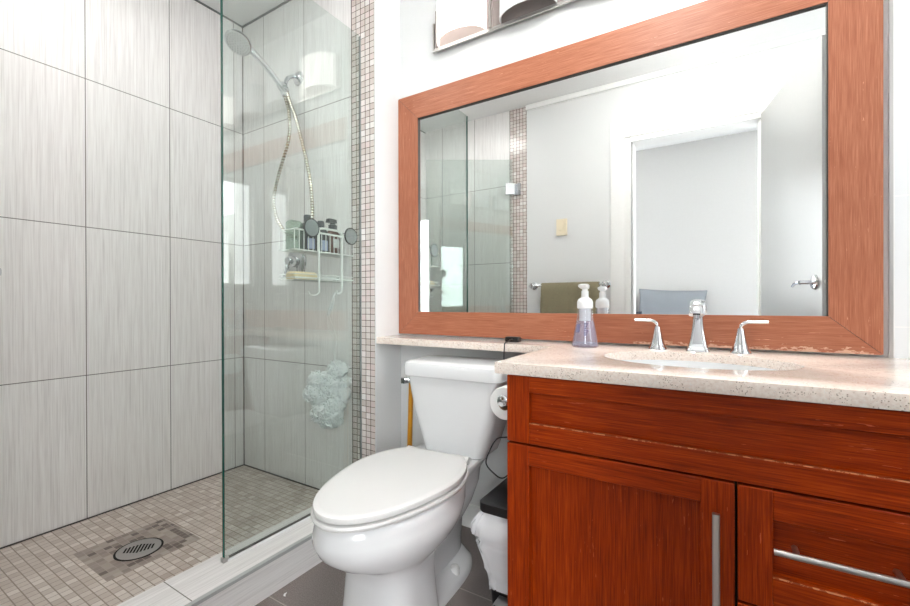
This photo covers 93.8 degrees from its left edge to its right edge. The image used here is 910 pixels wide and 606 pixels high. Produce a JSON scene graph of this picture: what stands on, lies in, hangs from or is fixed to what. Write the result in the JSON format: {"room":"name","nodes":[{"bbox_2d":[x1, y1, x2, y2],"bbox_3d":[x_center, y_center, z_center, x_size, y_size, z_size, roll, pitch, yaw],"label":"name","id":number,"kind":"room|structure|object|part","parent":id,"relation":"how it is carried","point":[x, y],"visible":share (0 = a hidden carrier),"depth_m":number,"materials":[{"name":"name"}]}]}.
{"room":"bathroom","nodes":[
{"label":"bathroom","id":0,"kind":"room"},
{"bbox_2d":[0,0,243,547],"bbox_3d":[-1.589,-0.267,1.792,0.100,2.535,1.616,0,0,32],"label":"wall","id":1,"kind":"structure","parent":0,"point":[111,333],"depth_m":1.84,"materials":[{"name":"tile"}]},
{"bbox_2d":[0,464,319,548],"bbox_3d":[-1.189,0.896,1.551,0.832,0.004,1.416,0,0,32],"label":"trim","id":2,"kind":"structure","parent":1,"relation":"attached to","point":[243,464],"depth_m":1.96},
{"bbox_2d":[195,0,290,27],"bbox_3d":[-1.133,-1.532,1.508,0.977,0.007,1.416,0,0,32],"label":"trim","id":3,"kind":"structure","parent":1,"relation":"attached to","point":[198,1],"depth_m":2.25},
{"bbox_2d":[0,465,318,605],"bbox_3d":[-1.185,0.949,1.549,0.842,0.101,1.416,0,0,32],"label":"floor","id":4,"kind":"structure","parent":0,"point":[74,564],"depth_m":1.62,"materials":[{"name":"tile"}]},
{"bbox_2d":[113,538,163,560],"bbox_3d":[-1.156,0.897,1.560,0.149,0.003,0.149,0,0,32],"label":"floor drain","id":5,"kind":"object","parent":4,"relation":"on","point":[141,548],"visible":1,"depth_m":1.55,"materials":[{"name":"grey metal"}]},
{"bbox_2d":[199,0,285,25],"bbox_3d":[0.057,-1.587,0.901,3.842,0.100,1.845,0,0,32],"label":"ceiling","id":6,"kind":"structure","parent":0,"point":[242,12],"depth_m":2.21,"materials":[{"name":"paint"}]},
{"bbox_2d":[243,0,352,488],"bbox_3d":[-0.755,-0.270,2.258,0.836,2.535,0.250,0,0,32],"label":"wall","id":7,"kind":"structure","parent":0,"point":[287,336],"depth_m":2.14,"materials":[{"name":"tile"}]},
{"bbox_2d":[242,28,244,463],"bbox_3d":[-1.176,-0.319,2.367,0.004,2.423,0.004,0,0,32],"label":"trim","id":8,"kind":"structure","parent":7,"relation":"attached to","point":[242,28],"depth_m":2.37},
{"bbox_2d":[224,29,313,238],"bbox_3d":[-0.853,-0.751,1.945,0.347,0.899,0.284,0,0,-31],"label":"shower","id":9,"kind":"object","parent":7,"relation":"attached to","point":[236,40],"visible":0.94,"depth_m":1.96,"materials":[{"name":"silver metal"}]},
{"bbox_3d":[-0.803,-1.093,2.071,0.077,0.122,0.114,0,0,32],"label":"shower arm","id":10,"kind":"part","parent":9,"relation":"part of","materials":[{"name":"silver metal"}]},
{"bbox_2d":[282,248,306,276],"bbox_3d":[-0.809,-0.205,2.105,0.144,0.150,0.068,0,0,32],"label":"shower valve","id":11,"kind":"object","parent":7,"relation":"attached to","point":[293,261],"visible":0.86,"depth_m":2.10,"materials":[{"name":"silver metal"}]},
{"bbox_3d":[-0.813,-0.183,2.099,0.054,0.105,0.053,0,0,32],"label":"lever","id":12,"kind":"part","parent":11,"relation":"part of","materials":[{"name":"silver metal"}]},
{"bbox_2d":[351,0,374,462],"bbox_3d":[-0.341,-0.271,2.002,0.138,2.535,0.254,0,0,32],"label":"mosaic strip","id":13,"kind":"object","parent":7,"relation":"attached to","point":[362,11],"visible":0.33,"depth_m":1.89,"materials":[{"name":"tile"}]},
{"bbox_2d":[255,525,492,605],"bbox_3d":[0.452,0.973,0.580,2.637,0.050,1.695,0,0,32],"label":"floor","id":14,"kind":"structure","parent":0,"point":[323,584],"depth_m":1.42,"materials":[{"name":"grey tile"}]},
{"bbox_2d":[117,507,321,605],"bbox_3d":[-0.762,0.916,1.289,0.175,0.167,1.416,0,0,32],"label":"shower curb","id":15,"kind":"object","parent":14,"relation":"on","point":[189,585],"depth_m":1.35,"materials":[{"name":"tile"}]},
{"bbox_2d":[185,533,311,605],"bbox_3d":[-0.691,0.836,1.246,0.014,0.010,1.416,0,0,32],"label":"trim","id":16,"kind":"structure","parent":15,"relation":"attached to","point":[277,555],"depth_m":1.32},
{"bbox_2d":[220,0,361,563],"bbox_3d":[-0.585,-0.179,1.633,0.017,2.020,0.630,0,0,32],"label":"glass panel","id":17,"kind":"object","parent":15,"relation":"on","point":[225,558],"visible":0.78,"depth_m":1.37,"materials":[{"name":"clear glass"}]},
{"bbox_2d":[278,218,356,295],"bbox_3d":[-0.564,-0.184,1.784,0.111,0.305,0.321,0,0,32],"label":"shower caddy","id":18,"kind":"object","parent":17,"relation":"attached to","point":[311,227],"visible":0.91,"depth_m":1.73,"materials":[{"name":"white metal"}]},
{"bbox_2d":[286,271,316,279],"bbox_3d":[-0.616,-0.112,1.714,0.062,0.030,0.120,0,0,32],"label":"soap bar","id":19,"kind":"object","parent":18,"relation":"on","point":[287,273],"visible":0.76,"depth_m":1.68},
{"bbox_2d":[299,214,315,252],"bbox_3d":[-0.607,-0.288,1.753,0.045,0.152,0.068,0,0,32],"label":"shampoo bottle","id":20,"kind":"object","parent":18,"relation":"in","point":[312,240],"visible":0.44,"depth_m":1.73,"materials":[{"name":"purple plastic"}]},
{"bbox_2d":[303,218,318,236],"bbox_3d":[-0.571,-0.299,1.684,0.018,0.074,0.074,0,0,32],"label":"cup","id":21,"kind":"object","parent":18,"relation":"on","point":[311,227],"depth_m":1.68,"materials":[{"name":"black plastic"}]},
{"bbox_2d":[278,227,353,257],"bbox_3d":[-0.572,-0.249,1.784,0.098,0.084,0.312,0,0,32],"label":"basket","id":22,"kind":"object","parent":18,"relation":"on","point":[310,231],"depth_m":1.73,"materials":[{"name":"white metal"}]},
{"bbox_2d":[279,273,353,282],"bbox_3d":[-0.572,-0.105,1.784,0.098,0.025,0.310,0,0,32],"label":"tray","id":23,"kind":"object","parent":18,"relation":"on","point":[330,280],"depth_m":1.73,"materials":[{"name":"white metal"}]},
{"bbox_2d":[316,221,328,253],"bbox_3d":[-0.570,-0.281,1.813,0.043,0.138,0.067,0,0,32],"label":"bottle","id":24,"kind":"object","parent":18,"relation":"in","point":[325,246],"visible":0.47,"depth_m":1.80,"materials":[{"name":"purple plastic"}]},
{"bbox_3d":[-0.530,-0.172,1.755,0.014,0.280,0.177,0,0,32],"label":"hanging frame","id":25,"kind":"part","parent":18,"relation":"part of","materials":[{"name":"white metal"}]},
{"bbox_2d":[321,277,340,281],"bbox_3d":[-0.544,-0.106,1.828,0.050,0.019,0.111,0,0,32],"label":"razor","id":26,"kind":"object","parent":18,"relation":"on","point":[321,277],"visible":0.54,"depth_m":1.84,"materials":[{"name":"white plastic"}]},
{"bbox_2d":[327,292,335,315],"bbox_3d":[-0.525,-0.002,1.817,0.055,0.107,0.029,0,0,32],"label":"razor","id":27,"kind":"object","parent":18,"relation":"hanging from","point":[331,305],"visible":1,"depth_m":1.81,"materials":[{"name":"white plastic"}]},
{"bbox_2d":[302,315,351,428],"bbox_3d":[-0.549,0.288,1.846,0.136,0.493,0.214,0,0,32],"label":"loofah","id":28,"kind":"object","parent":27,"relation":"hanging from","point":[328,392],"visible":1,"depth_m":1.80,"materials":[{"name":"white plastic"}]},
{"bbox_3d":[-0.534,0.155,1.849,0.009,0.226,0.055,0,0,32],"label":"cord","id":29,"kind":"part","parent":28,"relation":"part of","materials":[{"name":"white fabric"}]},
{"bbox_2d":[325,218,339,255],"bbox_3d":[-0.537,-0.291,1.867,0.043,0.156,0.064,0,0,32],"label":"wash bottle","id":30,"kind":"object","parent":18,"relation":"in","point":[333,248],"visible":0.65,"depth_m":1.85,"materials":[{"name":"brown plastic"}]},
{"bbox_2d":[344,228,356,244],"bbox_3d":[-0.460,-0.294,1.865,0.018,0.074,0.074,0,0,32],"label":"cup","id":31,"kind":"object","parent":18,"relation":"on","point":[350,235],"depth_m":1.86,"materials":[{"name":"black plastic"}]},
{"bbox_2d":[310,355,507,605],"bbox_3d":[-0.098,0.580,1.405,0.423,0.734,0.861,0,0,29],"label":"toilet","id":32,"kind":"object","parent":14,"relation":"on","point":[390,520],"visible":0.98,"depth_m":1.24,"materials":[{"name":"white ceramic"}]},
{"bbox_3d":[-0.193,0.547,1.271,0.382,0.016,0.536,0,0,29],"label":"seat","id":33,"kind":"part","parent":32,"relation":"part of","materials":[{"name":"white plastic"}]},
{"bbox_3d":[-0.193,0.527,1.271,0.372,0.019,0.527,0,0,29],"label":"lid","id":34,"kind":"part","parent":32,"relation":"part of","materials":[{"name":"white plastic"}]},
{"bbox_3d":[-0.180,0.295,1.651,0.042,0.024,0.040,0,0,29],"label":"flush lever","id":35,"kind":"part","parent":32,"relation":"part of","materials":[{"name":"silver metal"}]},
{"bbox_3d":[0.028,0.242,1.612,0.402,0.058,0.233,0,0,29],"label":"tank lid","id":36,"kind":"part","parent":32,"relation":"part of","materials":[{"name":"white ceramic"}]},
{"bbox_3d":[0.028,0.404,1.613,0.380,0.287,0.210,0,0,29],"label":"tank","id":37,"kind":"part","parent":32,"relation":"part of","materials":[{"name":"white ceramic"}]},
{"bbox_2d":[407,383,412,445],"bbox_3d":[-0.209,0.622,1.889,0.112,0.649,0.112,0,0,32],"label":"plunger","id":38,"kind":"object","parent":14,"relation":"on","point":[410,398],"visible":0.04,"depth_m":1.89,"materials":[{"name":"yellow wood"}]},
{"bbox_2d":[471,478,507,605],"bbox_3d":[0.217,0.779,1.410,0.195,0.334,0.352,0,0,32],"label":"trash can","id":39,"kind":"object","parent":14,"relation":"on","point":[489,526],"visible":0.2,"depth_m":1.30,"materials":[{"name":"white plastic"}]},
{"bbox_3d":[0.221,0.628,1.401,0.177,0.032,0.288,0,0,32],"label":"lid","id":40,"kind":"part","parent":39,"relation":"part of","materials":[{"name":"black plastic"}]},
{"bbox_2d":[507,374,909,605],"bbox_3d":[0.706,0.560,1.045,1.010,0.772,0.627,0,0,32],"label":"vanity cabinet","id":41,"kind":"object","parent":14,"relation":"on","point":[618,495],"visible":0.96,"depth_m":0.86,"materials":[{"name":"brown wood"}]},
{"bbox_2d":[497,395,506,406],"bbox_3d":[0.224,0.299,1.347,0.128,0.048,0.156,0,0,32],"label":"toilet paper holder","id":42,"kind":"object","parent":41,"relation":"attached to","point":[502,399],"visible":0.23,"depth_m":1.30,"materials":[{"name":"silver metal"}]},
{"bbox_2d":[490,385,506,419],"bbox_3d":[0.179,0.310,1.361,0.102,0.102,0.098,0,0,32],"label":"toilet paper roll","id":43,"kind":"object","parent":42,"relation":"hanging from","point":[500,412],"visible":0.28,"depth_m":1.33,"materials":[{"name":"white paper"}]},
{"bbox_3d":[0.342,0.595,0.958,0.480,0.494,0.020,0,0,32],"label":"door","id":44,"kind":"part","parent":41,"relation":"part of","materials":[{"name":"brown wood"}]},
{"bbox_2d":[376,335,909,411],"bbox_3d":[0.385,0.159,1.252,1.874,0.028,0.611,0,0,32],"label":"countertop","id":45,"kind":"structure","parent":41,"relation":"on","point":[844,380],"depth_m":0.95,"materials":[{"name":"beige stone"}]},
{"bbox_2d":[485,336,520,478],"bbox_3d":[0.227,0.331,1.449,0.177,0.409,0.358,0,0,18],"label":"cord","id":46,"kind":"object","parent":45,"relation":"on","point":[508,338],"visible":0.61,"depth_m":1.52,"materials":[{"name":"black plastic"}]},
{"bbox_2d":[572,284,598,347],"bbox_3d":[0.434,0.039,1.423,0.087,0.210,0.087,0,0,32],"label":"soap dispenser","id":47,"kind":"object","parent":45,"relation":"on","point":[584,304],"visible":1,"depth_m":1.41,"materials":[{"name":"clear plastic"}]},
{"bbox_2d":[576,323,587,335],"bbox_3d":[0.416,0.084,1.398,0.042,0.041,0.012,0,0,35],"label":"print","id":48,"kind":"object","parent":47,"relation":"attached to","point":[585,324],"depth_m":1.39},
{"bbox_2d":[572,312,598,347],"bbox_3d":[0.434,0.077,1.423,0.087,0.134,0.087,0,0,32],"label":"bottle","id":49,"kind":"object","parent":47,"relation":"attached to","point":[583,316],"depth_m":1.41,"materials":[{"name":"clear plastic"}]},
{"bbox_2d":[622,360,775,369],"bbox_3d":[0.619,0.239,1.105,0.462,0.143,0.329,0,0,32],"label":"sink","id":50,"kind":"object","parent":45,"relation":"in","point":[692,364],"visible":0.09,"depth_m":1.23,"materials":[{"name":"white ceramic"}]},
{"bbox_2d":[635,299,768,353],"bbox_3d":[0.717,0.065,1.264,0.354,0.158,0.143,0,0,32],"label":"faucet","id":51,"kind":"object","parent":45,"relation":"on","point":[697,342],"visible":1,"depth_m":1.28,"materials":[{"name":"silver metal"}]},
{"bbox_3d":[0.628,0.096,1.367,0.094,0.097,0.055,0,0,32],"label":"lever handle","id":52,"kind":"part","parent":51,"relation":"part of","materials":[{"name":"silver metal"}]},
{"bbox_3d":[0.719,0.065,1.263,0.062,0.158,0.143,0,0,32],"label":"spout","id":53,"kind":"part","parent":51,"relation":"part of","materials":[{"name":"silver metal"}]},
{"bbox_3d":[0.849,0.095,1.231,0.094,0.097,0.055,0,0,32],"label":"lever handle","id":54,"kind":"part","parent":51,"relation":"part of","materials":[{"name":"silver metal"}]},
{"bbox_3d":[0.567,0.261,0.819,1.010,0.165,0.020,0,0,32],"label":"false drawer","id":55,"kind":"part","parent":41,"relation":"part of","materials":[{"name":"brown wood"}]},
{"bbox_3d":[0.505,0.551,0.825,0.013,0.302,0.039,0,0,32],"label":"handle","id":56,"kind":"part","parent":41,"relation":"part of","materials":[{"name":"silver metal"}]},
{"bbox_3d":[0.684,0.708,0.748,0.313,0.266,0.020,0,0,32],"label":"drawer","id":57,"kind":"part","parent":41,"relation":"part of","materials":[{"name":"brown wood"}]},
{"bbox_3d":[0.683,0.459,0.748,0.313,0.222,0.020,0,0,32],"label":"drawer","id":58,"kind":"part","parent":41,"relation":"part of","materials":[{"name":"brown wood"}]},
{"bbox_3d":[0.667,0.445,0.725,0.202,0.012,0.040,0,0,32],"label":"handle","id":59,"kind":"part","parent":41,"relation":"part of","materials":[{"name":"silver metal"}]},
{"bbox_2d":[400,0,887,506],"bbox_3d":[0.912,-0.273,1.358,2.664,2.535,0.120,0,0,32],"label":"wall","id":60,"kind":"structure","parent":0,"point":[421,69],"depth_m":1.73,"materials":[{"name":"white paint"}]},
{"bbox_2d":[374,0,400,452],"bbox_3d":[-0.289,-0.271,1.951,0.004,2.535,0.224,0,0,32],"label":"wall","id":61,"kind":"structure","parent":60,"relation":"attached to","point":[386,12],"depth_m":1.92,"materials":[{"name":"white paint"}]},
{"bbox_2d":[462,504,480,527],"bbox_3d":[0.028,0.899,1.827,0.664,0.095,0.012,0,0,32],"label":"baseboard","id":62,"kind":"structure","parent":60,"relation":"attached to","point":[471,511],"depth_m":1.80,"materials":[{"name":"white paint"}]},
{"bbox_2d":[432,0,575,52],"bbox_3d":[0.394,-1.194,1.543,1.185,0.179,0.098,0,0,32],"label":"vanity light","id":63,"kind":"object","parent":60,"relation":"attached to","point":[457,22],"visible":1,"depth_m":1.72,"materials":[{"name":"white glass"}]},
{"bbox_3d":[0.009,-1.200,1.765,0.232,0.165,0.074,0,0,32],"label":"lamp shade","id":64,"kind":"part","parent":63,"relation":"part of","materials":[{"name":"white glass"}]},
{"bbox_3d":[0.262,-1.200,1.610,0.232,0.165,0.074,0,0,32],"label":"lamp shade","id":65,"kind":"part","parent":63,"relation":"part of","materials":[{"name":"white glass"}]},
{"bbox_2d":[398,0,883,354],"bbox_3d":[0.440,-0.407,1.564,1.639,1.088,0.018,0,0,32],"label":"wall mirror","id":66,"kind":"object","parent":60,"relation":"attached to","point":[727,155],"visible":1,"depth_m":1.40,"materials":[{"name":"orange wood"}]},
{"bbox_3d":[0.439,-0.896,1.563,1.637,0.110,0.018,0,0,32],"label":"frame rail","id":67,"kind":"part","parent":66,"relation":"part of","materials":[{"name":"orange wood"}]},
{"bbox_3d":[0.442,0.087,1.565,1.637,0.101,0.018,0,0,32],"label":"frame rail","id":68,"kind":"part","parent":66,"relation":"part of","materials":[{"name":"orange wood"}]},
{"bbox_2d":[888,0,892,357],"bbox_3d":[1.156,-0.298,1.131,0.008,2.485,0.014,0,0,32],"label":"trim","id":69,"kind":"structure","parent":60,"relation":"attached to","point":[890,2],"depth_m":1.13,"materials":[{"name":"white paint"}]},
{"bbox_2d":[893,0,909,358],"bbox_3d":[1.587,-0.298,0.868,1.002,2.485,0.011,0,0,32],"label":"wall","id":70,"kind":"structure","parent":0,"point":[901,8],"depth_m":1.12,"materials":[{"name":"white paint"}]}
]}

